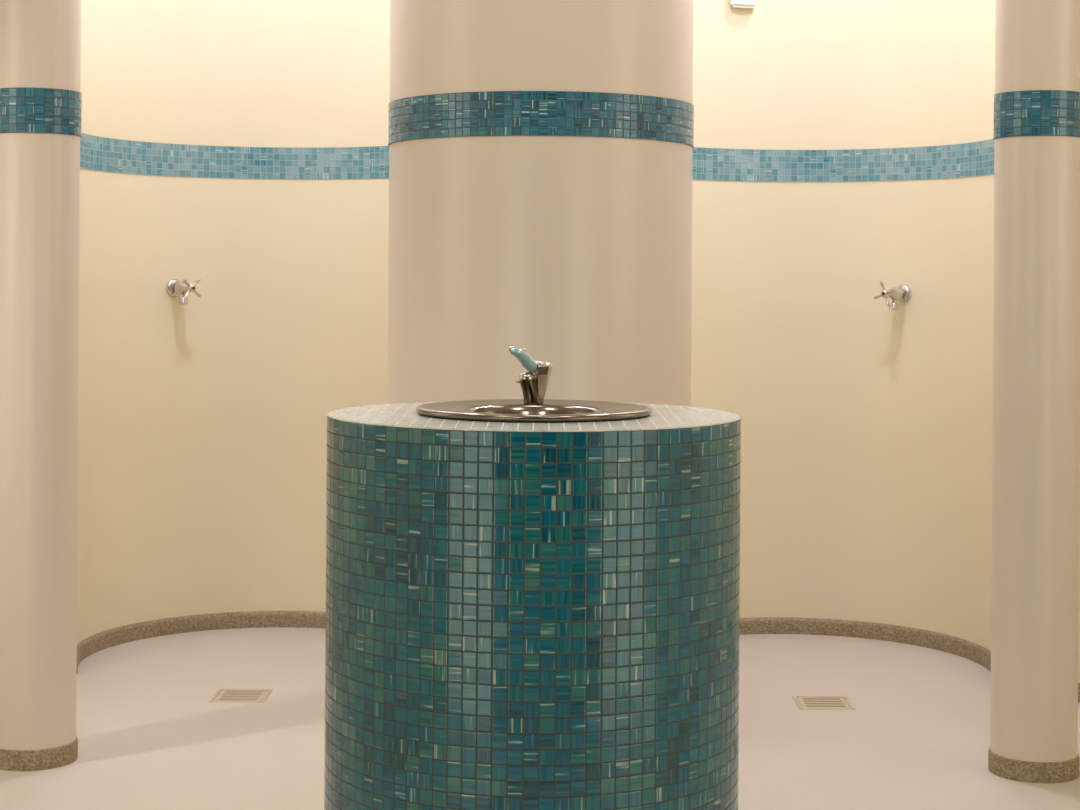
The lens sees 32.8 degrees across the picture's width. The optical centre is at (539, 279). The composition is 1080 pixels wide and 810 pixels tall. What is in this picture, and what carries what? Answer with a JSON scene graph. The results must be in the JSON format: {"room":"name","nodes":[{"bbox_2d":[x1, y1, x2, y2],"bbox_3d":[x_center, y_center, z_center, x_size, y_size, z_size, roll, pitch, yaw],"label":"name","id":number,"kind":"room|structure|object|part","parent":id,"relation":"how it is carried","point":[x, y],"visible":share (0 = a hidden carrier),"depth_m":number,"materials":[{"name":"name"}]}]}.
{"room":"shower room","nodes":[
{"label":"shower room","id":0,"kind":"room"},
{"bbox_2d":[77,0,389,643],"bbox_3d":[-1.479,-0.355,1.542,2.438,3.000,9.083,0,0,0],"label":"wall","id":1,"kind":"structure","parent":0,"point":[202,422],"depth_m":6.02,"materials":[{"name":"paint"}]},
{"bbox_2d":[166,278,200,304],"bbox_3d":[-1.145,0.036,5.902,0.065,0.086,0.127,0,0,-40],"label":"tap","id":2,"kind":"object","parent":1,"relation":"attached to","point":[174,287],"visible":1,"depth_m":5.89,"materials":[{"name":"silver metal"}]},
{"bbox_2d":[179,294,187,304],"bbox_3d":[-1.149,0.056,5.906,0.029,0.047,0.035,0,0,-40],"label":"outlet","id":3,"kind":"object","parent":2,"relation":"attached to","point":[182,301],"depth_m":5.89,"materials":[{"name":"silver metal"}]},
{"bbox_3d":[-1.114,0.026,5.864,0.026,0.026,0.026,0,0,-40],"label":"handle","id":4,"kind":"part","parent":2,"relation":"part of","materials":[{"name":"silver metal"}]},
{"bbox_2d":[77,611,325,672],"bbox_3d":[-1.496,1.119,5.541,2.424,0.052,1.082,0,0,0],"label":"baseboard","id":5,"kind":"structure","parent":1,"relation":"attached to","point":[103,640],"depth_m":5.99,"materials":[{"name":"stone"}]},
{"bbox_2d":[80,132,388,178],"bbox_3d":[-0.987,-0.387,5.673,1.317,0.105,0.727,0,0,-19],"label":"trim","id":6,"kind":"structure","parent":1,"relation":"attached to","point":[98,153],"depth_m":6.02,"materials":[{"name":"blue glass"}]},
{"bbox_2d":[0,627,1079,809],"bbox_3d":[-0.008,1.155,1.650,5.600,0.001,9.500,0,0,0],"label":"floor","id":7,"kind":"structure","parent":0,"point":[149,733],"depth_m":4.70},
{"bbox_2d":[0,0,81,770],"bbox_3d":[-1.202,-0.353,4.386,0.209,3.000,0.209,0,0,0],"label":"round column","id":8,"kind":"structure","parent":7,"relation":"on","point":[41,95],"depth_m":4.30,"materials":[{"name":"paint"}]},
{"bbox_2d":[209,689,271,702],"bbox_3d":[-0.825,1.149,5.065,0.150,0.005,0.150,0,0,0],"label":"floor drain","id":9,"kind":"object","parent":7,"relation":"on","point":[222,695],"visible":1,"depth_m":5.06,"materials":[{"name":"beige metal"}]},
{"bbox_2d":[324,346,740,809],"bbox_3d":[-0.012,0.629,2.730,0.612,1.053,0.612,0,0,0],"label":"fountain","id":10,"kind":"object","parent":7,"relation":"on","point":[533,601],"visible":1,"depth_m":2.46,"materials":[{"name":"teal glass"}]},
{"bbox_2d":[416,399,651,421],"bbox_3d":[-0.009,0.225,2.730,0.351,0.074,0.351,0,0,0],"label":"basin","id":11,"kind":"object","parent":10,"relation":"in","point":[492,410],"depth_m":2.71,"materials":[{"name":"silver metal"}]},
{"bbox_3d":[0.005,0.165,2.867,0.029,0.059,0.025,0,0,0],"label":"spout arm","id":12,"kind":"part","parent":10,"relation":"part of","materials":[{"name":"silver metal"}]},
{"bbox_2d":[387,0,693,406],"bbox_3d":[0.002,-0.345,4.720,0.787,3.000,0.787,0,0,0],"label":"round column","id":13,"kind":"structure","parent":7,"relation":"on","point":[541,151],"depth_m":4.38,"materials":[{"name":"paint"}]},
{"bbox_2d":[792,696,854,709],"bbox_3d":[0.777,1.160,5.030,0.150,0.005,0.150,0,0,0],"label":"floor drain","id":14,"kind":"object","parent":7,"relation":"on","point":[803,702],"visible":1,"depth_m":5.02,"materials":[{"name":"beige metal"}]},
{"bbox_2d":[988,0,1079,783],"bbox_3d":[1.178,-0.337,4.343,0.209,3.000,0.209,0,0,0],"label":"round column","id":15,"kind":"structure","parent":7,"relation":"on","point":[1036,411],"depth_m":4.26,"materials":[{"name":"paint"}]},
{"bbox_2d":[691,0,1079,682],"bbox_3d":[1.478,-0.335,1.514,2.448,3.000,9.028,0,0,0],"label":"wall","id":16,"kind":"structure","parent":0,"point":[866,478],"depth_m":5.97,"materials":[{"name":"paint"}]},
{"bbox_2d":[729,0,755,8],"bbox_3d":[0.663,-0.939,5.994,0.086,0.103,0.034,0,0,-16],"label":"wall fixture","id":17,"kind":"object","parent":16,"relation":"attached to","point":[736,4],"visible":1,"depth_m":5.98,"materials":[{"name":"white plastic"}]},
{"bbox_3d":[0.662,-0.889,5.995,0.076,0.004,0.024,0,0,-16],"label":"plate","id":18,"kind":"part","parent":17,"relation":"part of","materials":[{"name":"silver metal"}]},
{"bbox_2d":[692,139,993,181],"bbox_3d":[0.970,-0.374,5.620,1.318,0.105,0.724,0,0,18],"label":"trim","id":19,"kind":"structure","parent":16,"relation":"attached to","point":[971,159],"depth_m":5.97,"materials":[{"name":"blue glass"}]},
{"bbox_2d":[874,281,910,310],"bbox_3d":[1.125,0.051,5.844,0.079,0.093,0.127,0,0,41],"label":"tap","id":20,"kind":"object","parent":16,"relation":"attached to","point":[902,293],"visible":1,"depth_m":5.83,"materials":[{"name":"silver metal"}]},
{"bbox_3d":[1.093,0.044,5.807,0.026,0.026,0.026,0,0,41],"label":"handle","id":21,"kind":"part","parent":20,"relation":"part of","materials":[{"name":"silver metal"}]},
{"bbox_2d":[889,300,897,310],"bbox_3d":[1.128,0.074,5.848,0.029,0.047,0.035,0,0,41],"label":"outlet","id":22,"kind":"object","parent":20,"relation":"attached to","point":[893,305],"depth_m":5.84,"materials":[{"name":"silver metal"}]},
{"bbox_2d":[739,617,1079,702],"bbox_3d":[1.468,1.139,5.514,2.448,0.052,1.028,0,0,0],"label":"baseboard","id":23,"kind":"structure","parent":16,"relation":"attached to","point":[960,647],"depth_m":5.94,"materials":[{"name":"stone"}]}
]}

